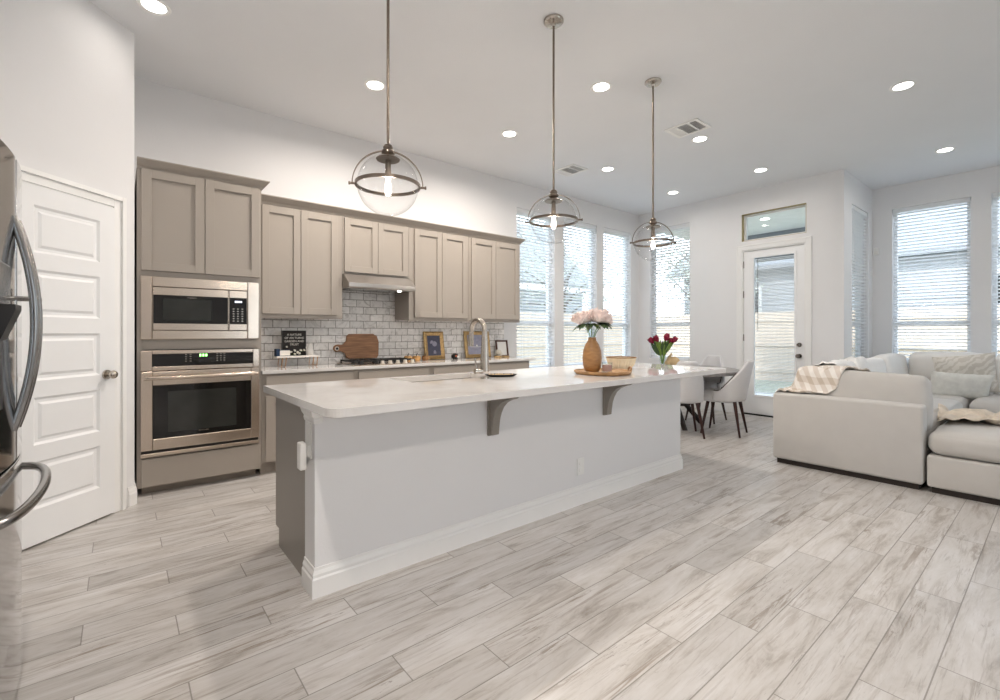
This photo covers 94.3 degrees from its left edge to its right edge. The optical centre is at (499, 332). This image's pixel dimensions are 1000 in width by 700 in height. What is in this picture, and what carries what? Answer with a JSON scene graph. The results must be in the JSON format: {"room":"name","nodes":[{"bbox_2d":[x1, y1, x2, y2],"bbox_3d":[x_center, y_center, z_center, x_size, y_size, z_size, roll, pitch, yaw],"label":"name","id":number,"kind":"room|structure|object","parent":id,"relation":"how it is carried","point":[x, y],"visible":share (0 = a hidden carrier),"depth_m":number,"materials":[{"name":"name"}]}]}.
{"room":"open-plan kitchen","nodes":[
{"label":"open-plan kitchen","id":0,"kind":"room"},
{"bbox_2d":[0,0,133,487],"bbox_3d":[-2.914,-0.458,2.870,0.549,3.355,1.962,0,0,4],"label":"wall","id":1,"kind":"structure","parent":0,"point":[67,66],"depth_m":2.88,"materials":[{"name":"paint"}]},
{"bbox_2d":[19,164,126,549],"bbox_3d":[-2.663,0.144,2.837,0.203,2.152,0.776,0,0,6],"label":"door","id":2,"kind":"structure","parent":1,"relation":"in","point":[74,424],"depth_m":2.87,"materials":[{"name":"white paint"}]},
{"bbox_2d":[127,480,136,506],"bbox_3d":[-2.632,1.153,3.343,0.047,0.135,0.193,0,0,-27],"label":"baseboard","id":3,"kind":"structure","parent":1,"relation":"attached to","point":[131,491],"depth_m":3.28,"materials":[{"name":"white paint"}]},
{"bbox_2d":[134,77,638,478],"bbox_3d":[-0.776,-0.458,5.833,8.688,3.355,0.150,0,0,-39],"label":"wall","id":4,"kind":"structure","parent":0,"point":[300,161],"depth_m":5.02,"materials":[{"name":"paint"}]},
{"bbox_2d":[261,203,341,318],"bbox_3d":[-1.980,-0.658,4.515,0.780,1.043,0.358,0,0,-39],"label":"upper cabinet","id":5,"kind":"object","parent":4,"relation":"attached to","point":[301,250],"visible":0.98,"depth_m":4.36,"materials":[{"name":"beige paint"}]},
{"bbox_2d":[342,216,408,278],"bbox_3d":[-1.391,-0.887,4.997,0.738,0.585,0.358,0,0,-39],"label":"upper cabinet","id":6,"kind":"object","parent":4,"relation":"attached to","point":[370,248],"visible":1,"depth_m":4.83,"materials":[{"name":"beige paint"}]},
{"bbox_2d":[342,274,415,293],"bbox_3d":[-1.344,-0.515,4.941,0.735,0.154,0.500,0,0,-39],"label":"range hood","id":7,"kind":"object","parent":6,"relation":"attached to","point":[350,282],"visible":0.88,"depth_m":4.78,"materials":[{"name":"metal"}]},
{"bbox_2d":[261,288,503,366],"bbox_3d":[-1.171,-0.110,5.407,3.163,0.940,0.008,0,0,-39],"label":"backsplash","id":8,"kind":"structure","parent":4,"relation":"attached to","point":[362,312],"depth_m":5.15,"materials":[{"name":"tile"}]},
{"bbox_2d":[395,227,467,321],"bbox_3d":[-0.793,-0.658,5.486,0.802,1.043,0.358,0,0,-39],"label":"upper cabinet","id":9,"kind":"object","parent":4,"relation":"attached to","point":[438,261],"visible":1,"depth_m":5.32,"materials":[{"name":"beige paint"}]},
{"bbox_2d":[468,236,519,322],"bbox_3d":[-0.160,-0.658,6.005,0.831,1.043,0.358,0,0,-39],"label":"upper cabinet","id":10,"kind":"object","parent":4,"relation":"attached to","point":[493,266],"visible":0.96,"depth_m":5.83,"materials":[{"name":"beige paint"}]},
{"bbox_2d":[261,193,525,244],"bbox_3d":[-1.028,-1.205,5.272,3.214,0.070,0.394,0,0,-39],"label":"crown molding","id":11,"kind":"structure","parent":10,"relation":"attached to","point":[267,199],"depth_m":4.86,"materials":[{"name":"beige paint"}]},
{"bbox_2d":[517,222,550,367],"bbox_3d":[0.496,-0.610,6.857,0.770,2.340,0.165,0,0,-39],"label":"window","id":12,"kind":"structure","parent":4,"relation":"in","point":[547,338],"depth_m":7.10,"materials":[{"name":"white plastic"}]},
{"bbox_2d":[517,208,552,367],"bbox_3d":[0.513,-0.622,6.837,0.754,2.308,0.068,0,0,-39],"label":"window blind","id":13,"kind":"object","parent":12,"relation":"attached to","point":[520,212],"visible":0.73,"depth_m":6.84,"materials":[{"name":"plastic"}]},
{"bbox_2d":[564,231,592,364],"bbox_3d":[1.255,-0.610,7.479,0.801,2.340,0.165,0,0,-39],"label":"window","id":14,"kind":"structure","parent":4,"relation":"in","point":[589,231],"depth_m":7.73,"materials":[{"name":"white plastic"}]},
{"bbox_2d":[564,219,595,365],"bbox_3d":[1.272,-0.622,7.458,0.785,2.308,0.068,0,0,-39],"label":"window blind","id":15,"kind":"object","parent":14,"relation":"attached to","point":[584,226],"visible":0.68,"depth_m":7.44,"materials":[{"name":"plastic"}]},
{"bbox_2d":[604,238,626,362],"bbox_3d":[1.998,-0.610,8.087,0.768,2.340,0.165,0,0,-39],"label":"window","id":16,"kind":"structure","parent":4,"relation":"in","point":[625,338],"depth_m":8.33,"materials":[{"name":"white plastic"}]},
{"bbox_2d":[604,228,629,358],"bbox_3d":[2.015,-0.622,8.066,0.752,2.308,0.068,0,0,-39],"label":"window blind","id":17,"kind":"object","parent":16,"relation":"attached to","point":[607,231],"visible":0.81,"depth_m":8.09,"materials":[{"name":"plastic"}]},
{"bbox_2d":[14,406,999,699],"bbox_3d":[2.774,1.270,2.516,10.180,0.100,9.780,0,0,-39],"label":"floor","id":18,"kind":"structure","parent":0,"point":[738,572],"depth_m":2.10,"materials":[{"name":"grey wood"}]},
{"bbox_2d":[0,139,50,699],"bbox_3d":[-1.844,0.330,1.240,0.918,1.780,0.895,0,0,-39],"label":"refrigerator","id":19,"kind":"object","parent":18,"relation":"on","point":[15,248],"visible":1,"depth_m":1.44,"materials":[{"name":"metal"}]},
{"bbox_2d":[135,156,269,493],"bbox_3d":[-2.507,-0.037,3.920,0.896,2.515,0.614,0,0,-39],"label":"tall cabinet","id":20,"kind":"object","parent":18,"relation":"on","point":[191,222],"visible":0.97,"depth_m":3.67,"materials":[{"name":"beige paint"}]},
{"bbox_2d":[140,348,258,458],"bbox_3d":[-2.494,0.530,3.859,0.796,0.800,0.608,0,0,-39],"label":"wall oven","id":21,"kind":"object","parent":20,"relation":"in","point":[191,400],"visible":1,"depth_m":3.65,"materials":[{"name":"metal"}]},
{"bbox_2d":[140,275,258,339],"bbox_3d":[-2.487,-0.189,3.850,0.796,0.478,0.430,0,0,-39],"label":"microwave","id":22,"kind":"object","parent":20,"relation":"in","point":[171,308],"visible":1,"depth_m":3.66,"materials":[{"name":"metal"}]},
{"bbox_2d":[256,370,354,473],"bbox_3d":[-1.894,0.787,4.444,0.822,0.865,0.577,0,0,-39],"label":"base cabinet","id":23,"kind":"object","parent":18,"relation":"on","point":[268,402],"visible":0.23,"depth_m":4.03,"materials":[{"name":"beige paint"}]},
{"bbox_2d":[261,357,535,373],"bbox_3d":[-0.965,0.338,5.194,3.213,0.030,0.580,0,0,-39],"label":"countertop","id":24,"kind":"structure","parent":23,"relation":"on","point":[319,367],"depth_m":4.61,"materials":[{"name":"white stone"}]},
{"bbox_2d":[273,355,318,366],"bbox_3d":[-1.979,0.271,4.518,0.390,0.100,0.140,0,0,-39],"label":"shelf","id":25,"kind":"object","parent":24,"relation":"on","point":[313,356],"visible":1,"depth_m":4.47,"materials":[{"name":"wood"}]},
{"bbox_2d":[282,331,305,355],"bbox_3d":[-2.020,0.098,4.552,0.221,0.244,0.024,0,0,-39],"label":"letter board","id":26,"kind":"object","parent":25,"relation":"on","point":[296,340],"visible":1,"depth_m":4.55,"materials":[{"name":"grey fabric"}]},
{"bbox_2d":[333,334,378,358],"bbox_3d":[-1.556,0.144,5.041,0.515,0.269,0.068,0,0,-39],"label":"cutting board","id":27,"kind":"object","parent":24,"relation":"on","point":[356,346],"visible":1,"depth_m":5.06,"materials":[{"name":"brown wood"}]},
{"bbox_2d":[337,357,421,365],"bbox_3d":[-1.272,0.301,4.917,0.740,0.044,0.500,0,0,-39],"label":"gas cooktop","id":28,"kind":"object","parent":24,"relation":"in","point":[376,361],"visible":0.98,"depth_m":4.80,"materials":[{"name":"metal"}]},
{"bbox_2d":[423,332,444,359],"bbox_3d":[-0.800,0.152,5.643,0.275,0.339,0.078,0,0,-39],"label":"picture frame","id":29,"kind":"object","parent":24,"relation":"on","point":[433,342],"visible":0.94,"depth_m":5.64,"materials":[{"name":"gold metal"}]},
{"bbox_2d":[427,336,440,355],"bbox_3d":[-0.805,0.153,5.649,0.198,0.261,0.050,0,0,-39],"label":"picture","id":30,"kind":"object","parent":29,"relation":"attached to","point":[433,342],"depth_m":5.64,"materials":[{"name":"paper"}]},
{"bbox_2d":[463,331,490,357],"bbox_3d":[-0.294,0.150,6.059,0.400,0.344,0.079,0,0,-39],"label":"picture frame","id":31,"kind":"object","parent":24,"relation":"on","point":[474,351],"visible":0.76,"depth_m":6.03,"materials":[{"name":"gold metal"}]},
{"bbox_2d":[467,335,481,353],"bbox_3d":[-0.298,0.151,6.064,0.326,0.270,0.051,0,0,-39],"label":"picture","id":32,"kind":"object","parent":31,"relation":"attached to","point":[476,349],"depth_m":6.05},
{"bbox_2d":[495,340,508,355],"bbox_3d":[0.030,0.209,6.310,0.200,0.226,0.062,0,0,-39],"label":"picture frame","id":33,"kind":"object","parent":24,"relation":"on","point":[502,345],"visible":0.77,"depth_m":6.32,"materials":[{"name":"brown wood"}]},
{"bbox_2d":[497,342,506,354],"bbox_3d":[0.025,0.210,6.316,0.165,0.189,0.038,0,0,-39],"label":"picture","id":34,"kind":"object","parent":33,"relation":"attached to","point":[502,346],"depth_m":6.32,"materials":[{"name":"white paper"}]},
{"bbox_2d":[355,366,429,379],"bbox_3d":[-1.250,0.787,4.971,0.838,0.865,0.577,0,0,-39],"label":"base cabinet","id":35,"kind":"object","parent":18,"relation":"on","point":[418,370],"visible":0.05,"depth_m":4.72,"materials":[{"name":"beige paint"}]},
{"bbox_2d":[430,363,479,374],"bbox_3d":[-0.639,0.787,5.471,0.738,0.865,0.577,0,0,-39],"label":"base cabinet","id":36,"kind":"object","parent":18,"relation":"on","point":[457,368],"visible":0.02,"depth_m":5.20,"materials":[{"name":"beige paint"}]},
{"bbox_2d":[276,378,682,599],"bbox_3d":[0.149,0.782,3.435,3.240,0.876,0.775,0,0,-39],"label":"kitchen island","id":37,"kind":"object","parent":18,"relation":"on","point":[379,494],"visible":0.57,"depth_m":2.61,"materials":[{"name":"beige paint"}]},
{"bbox_2d":[306,421,311,458],"bbox_3d":[-0.906,0.505,2.195,0.010,0.170,0.075,0,0,-39],"label":"power outlet","id":38,"kind":"object","parent":37,"relation":"attached to","point":[308,424],"visible":0.98,"depth_m":2.18,"materials":[{"name":"white plastic"}]},
{"bbox_2d":[297,441,305,470],"bbox_3d":[-0.944,0.585,2.209,0.032,0.130,0.055,0,0,-39],"label":"plug","id":39,"kind":"object","parent":38,"relation":"attached to","point":[301,446],"visible":1,"depth_m":2.19,"materials":[{"name":"white plastic"}]},
{"bbox_2d":[263,363,725,417],"bbox_3d":[0.308,0.325,3.370,3.455,0.038,1.105,0,0,-39],"label":"island countertop","id":40,"kind":"structure","parent":37,"relation":"on","point":[358,397],"depth_m":2.60,"materials":[{"name":"white stone"}]},
{"bbox_2d":[467,318,488,378],"bbox_3d":[-0.171,0.100,3.171,0.109,0.412,0.217,0,0,-39],"label":"faucet","id":41,"kind":"object","parent":40,"relation":"on","point":[484,360],"visible":1,"depth_m":3.11,"materials":[{"name":"silver metal"}]},
{"bbox_2d":[574,366,631,375],"bbox_3d":[0.780,0.275,3.476,0.426,0.063,0.426,0,0,-39],"label":"wooden tray","id":42,"kind":"object","parent":40,"relation":"on","point":[615,372],"visible":0.9,"depth_m":3.34,"materials":[{"name":"brown wood"}]},
{"bbox_2d":[582,337,601,371],"bbox_3d":[0.686,0.131,3.456,0.142,0.318,0.142,0,0,-39],"label":"wooden vase","id":43,"kind":"object","parent":42,"relation":"on","point":[592,356],"visible":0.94,"depth_m":3.40,"materials":[{"name":"brown wood"}]},
{"bbox_2d":[571,310,600,336],"bbox_3d":[0.647,-0.065,3.443,0.234,0.231,0.232,0,0,-39],"label":"peony","id":44,"kind":"object","parent":43,"relation":"on","point":[582,317],"visible":0.98,"depth_m":3.39,"materials":[{"name":"pink plant"}]},
{"bbox_2d":[586,307,612,336],"bbox_3d":[0.751,-0.074,3.446,0.188,0.249,0.262,0,0,-10],"label":"peony","id":45,"kind":"object","parent":43,"relation":"on","point":[600,316],"visible":0.93,"depth_m":3.38,"materials":[{"name":"pink plant"}]},
{"bbox_2d":[606,356,636,368],"bbox_3d":[1.012,0.253,3.878,0.248,0.106,0.248,0,0,-39],"label":"ribbed bowl","id":46,"kind":"object","parent":40,"relation":"on","point":[619,362],"visible":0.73,"depth_m":3.79,"materials":[{"name":"brown wood"}]},
{"bbox_2d":[487,397,518,435],"bbox_3d":[0.021,0.479,2.715,0.072,0.271,0.225,0,0,-39],"label":"corbel","id":47,"kind":"object","parent":37,"relation":"attached to","point":[495,408],"visible":0.62,"depth_m":2.76,"materials":[{"name":"beige paint"}]},
{"bbox_2d":[577,457,583,475],"bbox_3d":[0.575,0.951,3.307,0.072,0.118,0.009,0,0,-39],"label":"power outlet","id":48,"kind":"object","parent":37,"relation":"attached to","point":[580,462],"visible":1,"depth_m":3.30,"materials":[{"name":"white plastic"}]},
{"bbox_2d":[603,384,631,414],"bbox_3d":[0.865,0.479,3.405,0.072,0.271,0.225,0,0,-39],"label":"corbel","id":49,"kind":"object","parent":37,"relation":"attached to","point":[609,393],"visible":0.59,"depth_m":3.45,"materials":[{"name":"beige paint"}]},
{"bbox_2d":[489,361,528,370],"bbox_3d":[-0.074,0.787,5.934,0.718,0.865,0.577,0,0,-39],"label":"base cabinet","id":50,"kind":"object","parent":18,"relation":"on","point":[515,364],"visible":0.03,"depth_m":5.71,"materials":[{"name":"beige paint"}]},
{"bbox_2d":[676,361,704,438],"bbox_3d":[2.191,0.772,5.549,0.474,0.901,0.588,0,0,11],"label":"dining chair","id":51,"kind":"object","parent":18,"relation":"on","point":[691,388],"visible":0.52,"depth_m":5.34,"materials":[{"name":"grey fabric"}]},
{"bbox_2d":[685,355,726,423],"bbox_3d":[2.907,0.772,6.518,0.588,0.901,0.474,0,0,-44],"label":"dining chair","id":52,"kind":"object","parent":18,"relation":"on","point":[710,360],"visible":0.35,"depth_m":6.58,"materials":[{"name":"grey fabric"}]},
{"bbox_2d":[680,365,738,430],"bbox_3d":[2.298,0.855,6.223,1.660,0.771,1.660,0,0,-39],"label":"dining table","id":53,"kind":"object","parent":18,"relation":"on","point":[729,371],"visible":0.11,"depth_m":5.87,"materials":[{"name":"grey wood"}]},
{"bbox_2d":[664,353,679,364],"bbox_3d":[2.337,0.369,6.290,0.209,0.202,0.102,0,0,-9],"label":"rabbit","id":54,"kind":"object","parent":53,"relation":"on","point":[670,360],"visible":0.84,"depth_m":6.26},
{"bbox_2d":[700,360,753,437],"bbox_3d":[2.764,0.772,5.651,0.588,0.901,0.474,0,0,39],"label":"dining chair","id":55,"kind":"object","parent":18,"relation":"on","point":[735,390],"visible":0.98,"depth_m":5.45,"materials":[{"name":"grey fabric"}]},
{"bbox_2d":[773,391,946,489],"bbox_3d":[3.409,0.892,4.382,1.277,0.655,1.067,0,0,-39],"label":"module","id":56,"kind":"object","parent":18,"relation":"on","point":[886,442],"visible":0.82,"depth_m":3.91,"materials":[{"name":"beige fabric"}]},
{"bbox_2d":[775,365,871,393],"bbox_3d":[3.046,0.505,4.296,0.876,0.415,0.305,0,0,36],"label":"plaid throw","id":57,"kind":"object","parent":56,"relation":"on","point":[825,379],"visible":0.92,"depth_m":4.28,"materials":[{"name":"beige fabric"}]},
{"bbox_2d":[814,356,868,368],"bbox_3d":[3.562,0.484,4.875,1.113,0.454,0.593,0,0,-39],"label":"throw","id":58,"kind":"object","parent":56,"relation":"on","point":[861,361],"visible":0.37,"depth_m":4.93,"materials":[{"name":"fabric"}]},
{"bbox_2d":[801,370,932,430],"bbox_3d":[3.187,0.586,4.119,0.290,0.508,0.971,0,0,-39],"label":"cushion","id":59,"kind":"object","parent":56,"relation":"on","point":[894,387],"visible":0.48,"depth_m":3.90,"materials":[{"name":"beige fabric"}]},
{"bbox_2d":[927,412,946,444],"bbox_3d":[3.526,0.827,4.371,1.109,0.221,0.901,0,0,-39],"label":"seat cushion","id":60,"kind":"object","parent":56,"relation":"on","point":[936,423],"depth_m":4.02,"materials":[{"name":"beige fabric"}]},
{"bbox_2d":[933,398,962,419],"bbox_3d":[4.382,0.892,5.189,1.247,0.655,1.040,0,0,-39],"label":"module","id":61,"kind":"object","parent":18,"relation":"on","point":[951,404],"visible":0.06,"depth_m":4.93,"materials":[{"name":"beige fabric"}]},
{"bbox_2d":[859,358,886,372],"bbox_3d":[4.183,0.550,5.310,1.084,0.524,0.285,0,0,-39],"label":"cushion","id":62,"kind":"object","parent":61,"relation":"on","point":[875,364],"visible":0.14,"depth_m":5.31,"materials":[{"name":"white fabric"}]},
{"bbox_2d":[932,394,974,408],"bbox_3d":[5.353,0.892,5.983,1.257,0.655,1.041,0,0,-39],"label":"module","id":63,"kind":"object","parent":18,"relation":"on","point":[965,402],"visible":0.11,"depth_m":5.38,"materials":[{"name":"beige fabric"}]},
{"bbox_2d":[871,353,908,373],"bbox_3d":[5.098,0.540,6.057,0.990,0.548,0.287,0,0,-39],"label":"cushion","id":64,"kind":"object","parent":63,"relation":"on","point":[895,363],"visible":0.4,"depth_m":5.87,"materials":[{"name":"white fabric"}]},
{"bbox_2d":[909,351,994,393],"bbox_3d":[5.791,0.517,5.966,0.284,0.562,0.813,0,0,-39],"label":"cushion","id":65,"kind":"object","parent":63,"relation":"on","point":[920,363],"visible":0.35,"depth_m":6.05,"materials":[{"name":"white fabric"}]},
{"bbox_2d":[931,371,994,398],"bbox_3d":[5.421,0.620,5.471,0.574,0.332,0.190,0,0,25],"label":"throw pillow","id":66,"kind":"object","parent":63,"relation":"on","point":[972,386],"visible":0.91,"depth_m":5.41,"materials":[{"name":"fabric"}]},
{"bbox_2d":[932,352,999,391],"bbox_3d":[5.634,0.500,5.619,0.623,0.556,0.224,0,0,33],"label":"throw pillow","id":67,"kind":"object","parent":63,"relation":"on","point":[978,364],"visible":0.59,"depth_m":5.52,"materials":[{"name":"beige fabric"}]},
{"bbox_2d":[927,419,999,505],"bbox_3d":[4.080,0.971,3.564,1.282,0.497,1.029,0,0,-39],"label":"module","id":68,"kind":"object","parent":18,"relation":"on","point":[963,462],"visible":0.8,"depth_m":3.42,"materials":[{"name":"beige fabric"}]},
{"bbox_2d":[928,419,999,463],"bbox_3d":[4.080,0.830,3.564,1.282,0.215,1.029,0,0,-39],"label":"seat cushion","id":69,"kind":"object","parent":68,"relation":"on","point":[961,441],"depth_m":3.44,"materials":[{"name":"beige fabric"}]},
{"bbox_2d":[938,403,999,424],"bbox_3d":[4.199,0.784,3.937,0.706,0.254,1.210,0,0,44],"label":"knit throw","id":70,"kind":"object","parent":68,"relation":"on","point":[944,413],"visible":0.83,"depth_m":3.89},
{"bbox_2d":[969,394,999,412],"bbox_3d":[6.025,0.892,5.162,1.255,0.655,1.043,0,0,-39],"label":"module","id":71,"kind":"object","parent":18,"relation":"on","point":[991,403],"visible":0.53,"depth_m":5.11,"materials":[{"name":"beige fabric"}]},
{"bbox_2d":[995,354,999,393],"bbox_3d":[6.326,0.521,5.312,0.286,0.570,0.936,0,0,-39],"label":"cushion","id":72,"kind":"object","parent":71,"relation":"on","point":[997,359],"visible":0.41,"depth_m":5.57,"materials":[{"name":"white fabric"}]},
{"bbox_2d":[89,0,999,214],"bbox_3d":[2.774,-2.195,2.516,10.180,0.120,9.780,0,0,-39],"label":"ceiling","id":73,"kind":"structure","parent":0,"point":[794,89],"depth_m":3.89,"materials":[{"name":"paint"}]},
{"bbox_2d":[136,0,170,15],"bbox_3d":[-2.259,-2.132,3.030,0.186,0.006,0.186,0,0,-39],"label":"recessed light","id":74,"kind":"object","parent":73,"relation":"in","point":[157,7],"visible":1,"depth_m":3.04,"materials":[{"name":"white paint"}]},
{"bbox_2d":[364,79,385,90],"bbox_3d":[-1.075,-2.132,3.998,0.186,0.006,0.186,0,0,-39],"label":"recessed light","id":75,"kind":"object","parent":73,"relation":"in","point":[374,85],"visible":1,"depth_m":4.00,"materials":[{"name":"white"}]},
{"bbox_2d":[348,0,425,215],"bbox_3d":[-0.581,-1.372,2.406,0.332,1.524,0.332,0,0,41],"label":"pendant lamp","id":76,"kind":"object","parent":73,"relation":"hanging from","point":[387,156],"visible":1,"depth_m":2.40,"materials":[{"name":"silver metal"}]},
{"bbox_2d":[385,159,390,177],"bbox_3d":[-0.581,-0.853,2.406,0.032,0.085,0.032,0,0,-13],"label":"socket","id":77,"kind":"object","parent":76,"relation":"attached to","point":[387,161],"depth_m":2.40,"materials":[{"name":"silver metal"}]},
{"bbox_2d":[525,14,582,241],"bbox_3d":[0.366,-1.372,3.168,0.332,1.524,0.332,0,0,-26],"label":"pendant lamp","id":78,"kind":"object","parent":73,"relation":"hanging from","point":[552,21],"visible":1,"depth_m":3.16,"materials":[{"name":"silver metal"}]},
{"bbox_2d":[552,164,587,176],"bbox_3d":[0.919,-2.129,6.076,0.300,0.012,0.360,0,0,-39],"label":"ceiling vent","id":79,"kind":"object","parent":73,"relation":"in","point":[571,169],"visible":0.95,"depth_m":6.06,"materials":[{"name":"metal"}]},
{"bbox_2d":[590,81,611,92],"bbox_3d":[0.878,-2.132,4.027,0.186,0.006,0.186,0,0,-39],"label":"recessed light","id":80,"kind":"object","parent":73,"relation":"in","point":[603,86],"visible":1,"depth_m":4.03,"materials":[{"name":"white"}]},
{"bbox_2d":[630,77,675,258],"bbox_3d":[1.299,-1.372,3.939,0.332,1.524,0.332,0,0,42],"label":"pendant lamp","id":81,"kind":"object","parent":73,"relation":"hanging from","point":[652,82],"visible":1,"depth_m":3.93,"materials":[{"name":"silver metal"}]},
{"bbox_2d":[664,118,710,137],"bbox_3d":[1.954,-2.129,4.836,0.300,0.012,0.360,0,0,-39],"label":"ceiling vent","id":82,"kind":"object","parent":73,"relation":"in","point":[695,125],"visible":1,"depth_m":4.82,"materials":[{"name":"metal"}]},
{"bbox_2d":[889,80,916,91],"bbox_3d":[3.484,-2.132,4.011,0.186,0.006,0.186,0,0,-39],"label":"recessed light","id":83,"kind":"object","parent":73,"relation":"in","point":[905,85],"visible":1,"depth_m":4.01,"materials":[{"name":"white"}]},
{"bbox_2d":[639,169,846,403],"bbox_3d":[3.555,-0.458,7.282,0.150,3.355,3.093,0,0,-39],"label":"wall","id":84,"kind":"structure","parent":0,"point":[716,223],"depth_m":7.14,"materials":[{"name":"paint"}]},
{"bbox_2d":[649,227,689,360],"bbox_3d":[2.949,-0.680,8.002,0.165,2.300,0.750,0,0,-39],"label":"window","id":85,"kind":"structure","parent":84,"relation":"in","point":[687,227],"depth_m":8.28,"materials":[{"name":"white plastic"}]},
{"bbox_2d":[650,223,689,359],"bbox_3d":[2.932,-0.692,7.989,0.058,2.268,0.734,0,0,-39],"label":"window blind","id":86,"kind":"object","parent":85,"relation":"attached to","point":[684,226],"visible":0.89,"depth_m":7.94,"materials":[{"name":"plastic"}]},
{"bbox_2d":[690,401,733,412],"bbox_3d":[3.046,1.153,7.772,0.016,0.135,1.690,0,0,-39],"label":"baseboard","id":87,"kind":"structure","parent":84,"relation":"attached to","point":[729,407],"depth_m":7.28,"materials":[{"name":"white paint"}]},
{"bbox_2d":[736,236,811,417],"bbox_3d":[3.962,-0.050,6.725,0.185,2.540,0.990,0,0,-39],"label":"door","id":88,"kind":"structure","parent":84,"relation":"in","point":[758,405],"depth_m":6.75,"materials":[{"name":"white paint"}]},
{"bbox_2d":[755,255,793,393],"bbox_3d":[3.972,-0.104,6.721,0.014,1.986,0.524,0,0,-39],"label":"blind","id":89,"kind":"object","parent":88,"relation":"attached to","point":[757,257],"depth_m":6.72,"materials":[{"name":"plastic"}]},
{"bbox_2d":[742,203,805,241],"bbox_3d":[3.985,-1.585,6.743,0.126,0.410,0.858,0,0,-39],"label":"window","id":90,"kind":"structure","parent":84,"relation":"in","point":[745,217],"depth_m":6.83,"materials":[{"name":"white plastic"}]},
{"bbox_2d":[847,171,871,357],"bbox_3d":[5.083,-0.458,6.631,1.392,3.355,0.150,0,0,-39],"label":"wall","id":91,"kind":"structure","parent":0,"point":[859,195],"depth_m":6.68,"materials":[{"name":"paint"}]},
{"bbox_2d":[852,252,860,357],"bbox_3d":[5.022,-0.655,6.566,0.810,2.190,0.165,0,0,-39],"label":"window","id":92,"kind":"structure","parent":91,"relation":"in","point":[856,334],"depth_m":6.83,"materials":[{"name":"white plastic"}]},
{"bbox_2d":[852,205,866,357],"bbox_3d":[5.039,-0.667,6.545,0.794,2.158,0.068,0,0,-39],"label":"window blind","id":93,"kind":"object","parent":92,"relation":"attached to","point":[859,216],"visible":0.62,"depth_m":6.60,"materials":[{"name":"plastic"}]},
{"bbox_2d":[872,166,999,370],"bbox_3d":[7.650,-0.458,4.476,0.150,3.355,6.437,0,0,-39],"label":"wall","id":94,"kind":"structure","parent":0,"point":[979,185],"depth_m":6.36,"materials":[{"name":"paint"}]},
{"bbox_2d":[893,202,970,363],"bbox_3d":[6.002,-0.680,6.470,0.165,2.240,0.810,0,0,-39],"label":"window","id":95,"kind":"structure","parent":94,"relation":"in","point":[969,285],"depth_m":6.50,"materials":[{"name":"white plastic"}]},
{"bbox_2d":[893,197,970,361],"bbox_3d":[5.982,-0.692,6.453,0.068,2.208,0.794,0,0,-39],"label":"window blind","id":96,"kind":"object","parent":95,"relation":"attached to","point":[958,202],"visible":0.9,"depth_m":6.43,"materials":[{"name":"plastic"}]},
{"bbox_2d":[992,198,999,356],"bbox_3d":[6.634,-0.680,5.698,0.165,2.240,0.815,0,0,-39],"label":"window","id":97,"kind":"structure","parent":94,"relation":"in","point":[994,280],"depth_m":6.02,"materials":[{"name":"white plastic"}]},
{"bbox_2d":[992,192,999,357],"bbox_3d":[6.613,-0.692,5.681,0.068,2.208,0.799,0,0,-39],"label":"window blind","id":98,"kind":"object","parent":97,"relation":"attached to","point":[994,195],"visible":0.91,"depth_m":5.97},
{"label":"outside","id":99,"kind":"structure","parent":0,"visible":0},
{"bbox_2d":[755,380,791,392],"bbox_3d":[5.345,1.405,10.836,38.000,0.130,38.000,0,0,-39],"label":"lawn","id":100,"kind":"structure","parent":99,"point":[755,380],"depth_m":11.84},
{"bbox_2d":[517,216,545,313],"bbox_3d":[-0.902,-2.160,14.145,5.940,7.017,6.318,0,0,-43],"label":"tree","id":101,"kind":"object","parent":100,"relation":"on","point":[518,216],"visible":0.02,"depth_m":13.34,"materials":[{"name":"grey plant"}]},
{"bbox_2d":[517,225,587,312],"bbox_3d":[-3.536,-2.110,20.108,15.000,6.900,7.400,0,0,-39],"label":"house","id":102,"kind":"structure","parent":100,"relation":"on","point":[518,225],"depth_m":21.08,"materials":[{"name":"grey"}]},
{"bbox_2d":[517,312,621,365],"bbox_3d":[-1.351,0.370,11.157,16.042,1.900,0.058,0,0,-39],"label":"fence","id":103,"kind":"object","parent":100,"relation":"on","point":[572,360],"visible":0.02,"depth_m":13.88,"materials":[{"name":"brown wood"}]},
{"bbox_2d":[520,222,621,317],"bbox_3d":[2.311,-1.553,16.193,5.661,5.806,6.139,0,0,-12],"label":"tree","id":104,"kind":"object","parent":100,"relation":"on","point":[535,222],"visible":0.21,"depth_m":16.01,"materials":[{"name":"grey plant"}]},
{"bbox_2d":[657,234,778,311],"bbox_3d":[7.492,-1.859,16.812,5.671,6.420,5.248,0,0,-31],"label":"tree","id":105,"kind":"object","parent":100,"relation":"on","point":[661,234],"visible":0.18,"depth_m":16.81,"materials":[{"name":"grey plant"}]},
{"bbox_2d":[657,305,999,381],"bbox_3d":[10.317,0.370,9.481,0.058,1.900,17.604,0,0,-39],"label":"fence","id":106,"kind":"object","parent":100,"relation":"on","point":[944,310],"visible":0.12,"depth_m":11.43,"materials":[{"name":"brown wood"}]},
{"bbox_2d":[667,200,999,351],"bbox_3d":[14.808,-2.010,16.643,9.000,6.700,14.000,0,0,-39],"label":"house","id":107,"kind":"structure","parent":100,"relation":"on","point":[951,286],"depth_m":13.53,"materials":[{"name":"grey"}]},
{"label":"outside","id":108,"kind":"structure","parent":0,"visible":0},
{"bbox_2d":[755,391,773,395],"bbox_3d":[4.640,1.305,8.571,3.162,0.090,3.413,0,0,-39],"label":"patio","id":109,"kind":"structure","parent":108,"point":[762,393],"depth_m":9.51,"materials":[{"name":"concrete"}]},
{"bbox_2d":[664,208,804,261],"bbox_3d":[4.647,-0.510,8.641,3.262,3.540,3.513,0,0,-39],"label":"patio cover","id":110,"kind":"object","parent":109,"relation":"on","point":[791,221],"visible":0.07,"depth_m":8.89,"materials":[{"name":"paint"}]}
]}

